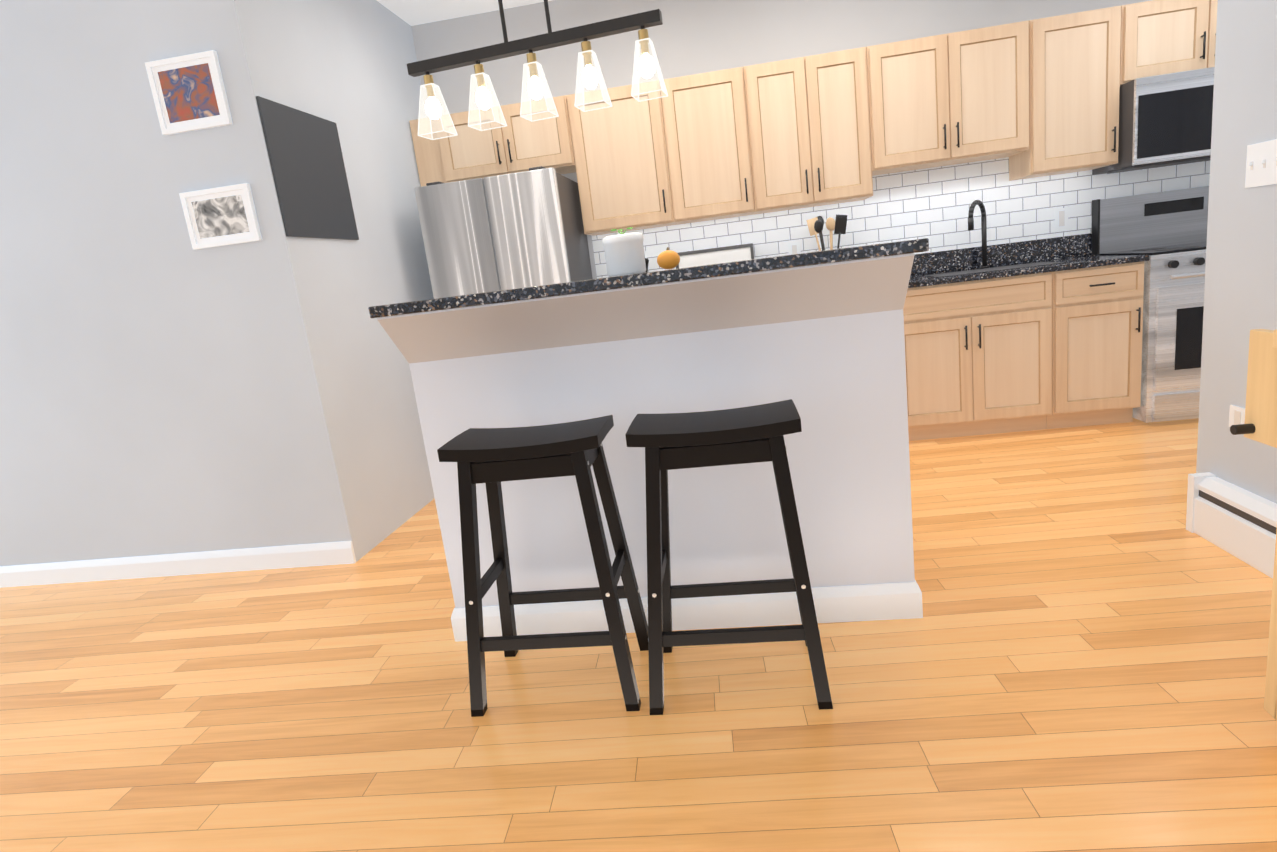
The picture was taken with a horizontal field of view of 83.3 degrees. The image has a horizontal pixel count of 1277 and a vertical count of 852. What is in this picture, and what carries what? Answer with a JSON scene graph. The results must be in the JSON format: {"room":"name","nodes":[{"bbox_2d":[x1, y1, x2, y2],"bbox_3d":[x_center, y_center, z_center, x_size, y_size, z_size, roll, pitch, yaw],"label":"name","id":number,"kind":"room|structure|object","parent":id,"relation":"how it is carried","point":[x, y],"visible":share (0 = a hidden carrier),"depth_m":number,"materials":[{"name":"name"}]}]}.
{"room":"kitchen","nodes":[
{"label":"kitchen","id":0,"kind":"room"},
{"bbox_2d":[0,0,433,565],"bbox_3d":[-4.853,-0.701,4.386,7.066,2.980,1.820,-5,12,8],"label":"wall","id":1,"kind":"structure","parent":0,"point":[165,388],"depth_m":3.23,"materials":[{"name":"grey paint"}]},
{"bbox_2d":[0,541,355,587],"bbox_3d":[-3.003,0.564,4.329,10.500,0.105,2.055,-5,12,8],"label":"baseboard","id":2,"kind":"structure","parent":1,"relation":"attached to","point":[286,556],"depth_m":3.42,"materials":[{"name":"white"}]},
{"bbox_2d":[145,50,232,134],"bbox_3d":[-1.820,-1.346,2.907,0.306,0.275,0.020,-5,12,8],"label":"picture frame","id":3,"kind":"object","parent":1,"relation":"attached to","point":[188,92],"visible":0.96,"depth_m":2.90,"materials":[{"name":"white wood"}]},
{"bbox_2d":[179,183,261,249],"bbox_3d":[-1.750,-0.876,3.007,0.310,0.230,0.020,-5,12,8],"label":"picture frame","id":4,"kind":"object","parent":1,"relation":"attached to","point":[221,216],"visible":0.96,"depth_m":3.00,"materials":[{"name":"white wood"}]},
{"bbox_2d":[256,96,358,239],"bbox_3d":[-1.468,-1.129,3.238,0.012,0.550,0.596,-5,12,8],"label":"chalkboard","id":5,"kind":"object","parent":1,"relation":"attached to","point":[304,150],"depth_m":3.19,"materials":[{"name":"grey"}]},
{"bbox_2d":[376,0,550,25],"bbox_3d":[0.220,-2.541,3.391,3.554,0.150,1.940,-5,12,8],"label":"ceiling","id":6,"kind":"structure","parent":0,"point":[413,12],"depth_m":4.29,"materials":[{"name":"white paint"}]},
{"bbox_2d":[0,418,1276,851],"bbox_3d":[-2.571,1.523,0.059,12.400,0.060,11.240,-5,12,8],"label":"floor","id":7,"kind":"structure","parent":0,"point":[1074,658],"depth_m":1.94,"materials":[{"name":"brown wood"}]},
{"bbox_2d":[414,166,592,297],"bbox_3d":[-0.694,-0.589,4.408,0.784,1.753,0.750,-5,12,8],"label":"fridge","id":8,"kind":"object","parent":7,"relation":"on","point":[506,231],"visible":0.31,"depth_m":3.93,"materials":[{"name":"grey metal"}]},
{"bbox_2d":[437,415,647,716],"bbox_3d":[-0.256,0.381,2.051,0.476,0.760,0.346,-5,12,8],"label":"stool","id":9,"kind":"object","parent":7,"relation":"on","point":[492,459],"visible":1,"depth_m":1.94,"materials":[{"name":"black wood"}]},
{"bbox_2d":[377,253,914,607],"bbox_3d":[0.063,0.125,2.220,1.494,1.107,0.280,-5,12,8],"label":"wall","id":10,"kind":"structure","parent":7,"relation":"on","point":[822,346],"depth_m":2.18,"materials":[{"name":"paint"}]},
{"bbox_2d":[368,238,928,317],"bbox_3d":[0.007,-0.436,2.126,1.545,0.033,0.356,-5,12,8],"label":"countertop","id":11,"kind":"structure","parent":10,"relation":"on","point":[716,270],"depth_m":1.95,"materials":[{"name":"black stone"}]},
{"bbox_2d":[602,227,645,276],"bbox_3d":[-0.041,-0.512,2.106,0.120,0.133,0.120,-5,12,8],"label":"canister","id":12,"kind":"object","parent":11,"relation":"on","point":[624,254],"visible":1,"depth_m":2.06,"materials":[{"name":"white ceramic"}]},
{"bbox_2d":[657,247,679,268],"bbox_3d":[0.086,-0.486,2.081,0.068,0.063,0.068,-5,12,8],"label":"squash","id":13,"kind":"object","parent":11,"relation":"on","point":[668,259],"visible":1,"depth_m":2.06,"materials":[{"name":"orange"}]},
{"bbox_2d":[451,580,922,641],"bbox_3d":[0.130,0.592,2.389,1.526,0.115,0.144,-5,12,8],"label":"baseboard","id":14,"kind":"structure","parent":10,"relation":"attached to","point":[872,602],"depth_m":2.29,"materials":[{"name":"white"}]},
{"bbox_2d":[625,399,832,714],"bbox_3d":[0.239,0.339,1.959,0.476,0.760,0.346,-5,12,8],"label":"stool","id":15,"kind":"object","parent":7,"relation":"on","point":[741,435],"visible":1,"depth_m":1.83,"materials":[{"name":"black wood"}]},
{"bbox_2d":[903,271,1058,440],"bbox_3d":[1.866,-0.417,4.230,0.836,0.880,0.613,-5,12,8],"label":"base cabinet","id":16,"kind":"object","parent":7,"relation":"on","point":[1047,350],"depth_m":3.93,"materials":[{"name":"brown wood"}]},
{"bbox_2d":[908,233,1148,287],"bbox_3d":[1.717,-0.913,4.127,4.068,0.160,0.631,-5,12,8],"label":"countertop","id":17,"kind":"structure","parent":16,"relation":"on","point":[1073,252],"depth_m":4.30,"materials":[{"name":"black stone"}]},
{"bbox_2d":[643,258,648,272],"bbox_3d":[-0.004,-0.887,4.462,0.110,0.316,0.231,-12,13,-21],"label":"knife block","id":18,"kind":"object","parent":17,"relation":"on","point":[647,261],"visible":0.06,"depth_m":4.36,"materials":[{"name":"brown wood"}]},
{"bbox_2d":[676,243,753,267],"bbox_3d":[0.487,-0.960,4.521,0.490,0.315,0.071,-5,12,8],"label":"picture frame","id":19,"kind":"object","parent":17,"relation":"on","point":[717,255],"visible":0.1,"depth_m":4.51,"materials":[{"name":"grey"}]},
{"bbox_2d":[806,215,846,250],"bbox_3d":[1.144,-1.050,4.303,0.240,0.424,0.143,-5,12,8],"label":"cooking utensils","id":20,"kind":"object","parent":17,"relation":"on","point":[837,225],"visible":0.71,"depth_m":4.24,"materials":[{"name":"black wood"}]},
{"bbox_2d":[924,200,1064,276],"bbox_3d":[1.994,-1.094,4.085,0.660,0.397,0.398,-5,12,8],"label":"sink faucet","id":21,"kind":"object","parent":17,"relation":"on","point":[984,267],"visible":0.98,"depth_m":4.16,"materials":[{"name":"black metal"}]},
{"bbox_2d":[1059,261,1143,427],"bbox_3d":[2.499,-0.476,4.138,0.449,0.880,0.613,-5,12,8],"label":"base cabinet","id":22,"kind":"object","parent":7,"relation":"on","point":[1101,307],"depth_m":3.84,"materials":[{"name":"brown wood"}]},
{"bbox_2d":[1091,186,1208,422],"bbox_3d":[3.103,-0.702,3.960,0.811,1.208,0.712,-5,12,8],"label":"range","id":23,"kind":"object","parent":7,"relation":"on","point":[1166,231],"visible":0.48,"depth_m":3.82,"materials":[{"name":"silver metal"}]},
{"bbox_2d":[1230,329,1276,720],"bbox_3d":[1.511,0.272,1.244,0.505,0.886,0.682,-5,12,8],"label":"kitchen cart","id":24,"kind":"object","parent":7,"relation":"on","point":[1259,424],"visible":1,"depth_m":1.51,"materials":[{"name":"brown wood"}]},
{"bbox_2d":[411,0,1151,278],"bbox_3d":[-2.197,-1.154,4.954,12.220,2.980,0.120,-5,12,8],"label":"wall","id":25,"kind":"structure","parent":0,"point":[689,37],"depth_m":4.30,"materials":[{"name":"grey paint"}]},
{"bbox_2d":[409,95,576,186],"bbox_3d":[-0.858,-1.720,4.413,0.965,0.385,0.328,-5,12,8],"label":"upper cabinet","id":26,"kind":"object","parent":25,"relation":"attached to","point":[522,145],"depth_m":4.26,"materials":[{"name":"brown wood"}]},
{"bbox_2d":[565,80,678,235],"bbox_3d":[-0.087,-1.595,4.346,0.546,0.785,0.328,-5,12,8],"label":"upper cabinet","id":27,"kind":"object","parent":25,"relation":"attached to","point":[624,178],"depth_m":4.19,"materials":[{"name":"brown wood"}]},
{"bbox_2d":[661,66,756,223],"bbox_3d":[0.416,-1.641,4.273,0.474,0.785,0.328,-5,12,8],"label":"upper cabinet","id":28,"kind":"object","parent":25,"relation":"attached to","point":[707,114],"depth_m":4.12,"materials":[{"name":"brown wood"}]},
{"bbox_2d":[745,46,876,213],"bbox_3d":[0.978,-1.693,4.191,0.667,0.785,0.328,-5,12,8],"label":"upper cabinet","id":29,"kind":"object","parent":25,"relation":"attached to","point":[811,117],"depth_m":4.03,"materials":[{"name":"brown wood"}]},
{"bbox_2d":[591,157,1209,277],"bbox_3d":[1.713,-1.334,4.360,4.070,0.560,0.010,-5,12,8],"label":"tile backsplash","id":30,"kind":"structure","parent":25,"relation":"attached to","point":[932,204],"depth_m":4.34,"materials":[{"name":"white tile"}]},
{"bbox_2d":[788,242,800,254],"bbox_3d":[0.978,-1.090,4.498,0.074,0.115,0.007,-5,12,8],"label":"electrical outlet plate","id":31,"kind":"object","parent":30,"relation":"attached to","point":[793,248],"visible":0.64,"depth_m":4.49,"materials":[{"name":"white plastic"}]},
{"bbox_2d":[1055,207,1067,229],"bbox_3d":[2.519,-1.234,4.273,0.075,0.120,0.007,-5,12,8],"label":"electrical outlet plate","id":32,"kind":"object","parent":30,"relation":"attached to","point":[1061,218],"visible":1,"depth_m":4.27,"materials":[{"name":"white plastic"}]},
{"bbox_2d":[869,20,1036,174],"bbox_3d":[1.713,-1.827,4.069,0.834,0.650,0.328,-5,12,8],"label":"upper cabinet","id":33,"kind":"object","parent":25,"relation":"attached to","point":[966,96],"depth_m":3.91,"materials":[{"name":"brown wood"}]},
{"bbox_2d":[1009,4,1128,180],"bbox_3d":[2.356,-1.820,3.991,0.449,0.785,0.328,-5,12,8],"label":"upper cabinet","id":34,"kind":"object","parent":25,"relation":"attached to","point":[1034,98],"depth_m":3.84,"materials":[{"name":"brown wood"}]},
{"bbox_2d":[1125,0,1217,82],"bbox_3d":[2.959,-2.072,3.858,0.818,0.385,0.328,-5,12,8],"label":"upper cabinet","id":35,"kind":"object","parent":25,"relation":"attached to","point":[1166,36],"depth_m":3.73,"materials":[{"name":"brown wood"}]},
{"bbox_2d":[1092,67,1214,174],"bbox_3d":[2.999,-1.651,3.862,0.805,0.437,0.498,-5,12,8],"label":"microwave","id":36,"kind":"object","parent":35,"relation":"attached to","point":[1165,120],"visible":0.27,"depth_m":3.71,"materials":[{"name":"grey"}]},
{"bbox_2d":[1196,0,1276,503],"bbox_3d":[1.524,-0.315,-1.031,0.120,2.980,10.940,-5,12,8],"label":"wall","id":37,"kind":"structure","parent":0,"point":[1240,296],"depth_m":2.30,"materials":[{"name":"grey paint"}]},
{"bbox_2d":[1186,472,1276,577],"bbox_3d":[1.899,0.470,1.714,0.069,0.210,1.785,-5,12,8],"label":"baseboard heater","id":38,"kind":"object","parent":37,"relation":"attached to","point":[1235,521],"visible":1,"depth_m":2.36,"materials":[{"name":"white metal"}]},
{"bbox_2d":[1229,405,1244,426],"bbox_3d":[1.981,-0.025,2.371,0.007,0.075,0.083,-5,12,8],"label":"electrical outlet plate","id":39,"kind":"object","parent":37,"relation":"attached to","point":[1236,415],"visible":0.68,"depth_m":2.37,"materials":[{"name":"white plastic"}]},
{"bbox_2d":[1245,139,1276,187],"bbox_3d":[1.875,-0.786,2.152,0.015,0.127,0.162,-5,12,8],"label":"switch plate","id":40,"kind":"object","parent":37,"relation":"attached to","point":[1261,164],"visible":1,"depth_m":2.16,"materials":[{"name":"white plastic"}]},
{"bbox_3d":[-3.949,-0.967,-1.621,10.620,0.150,8.780,-5,12,8],"label":"ceiling","id":41,"kind":"structure","parent":0,"visible":0},
{"bbox_2d":[407,0,667,139],"bbox_3d":[-0.362,-1.491,1.973,0.774,1.209,0.120,-4,13,15],"label":"pendant light","id":42,"kind":"object","parent":41,"relation":"hanging from","point":[590,77],"visible":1,"depth_m":2.06,"materials":[{"name":"black"}]}
]}

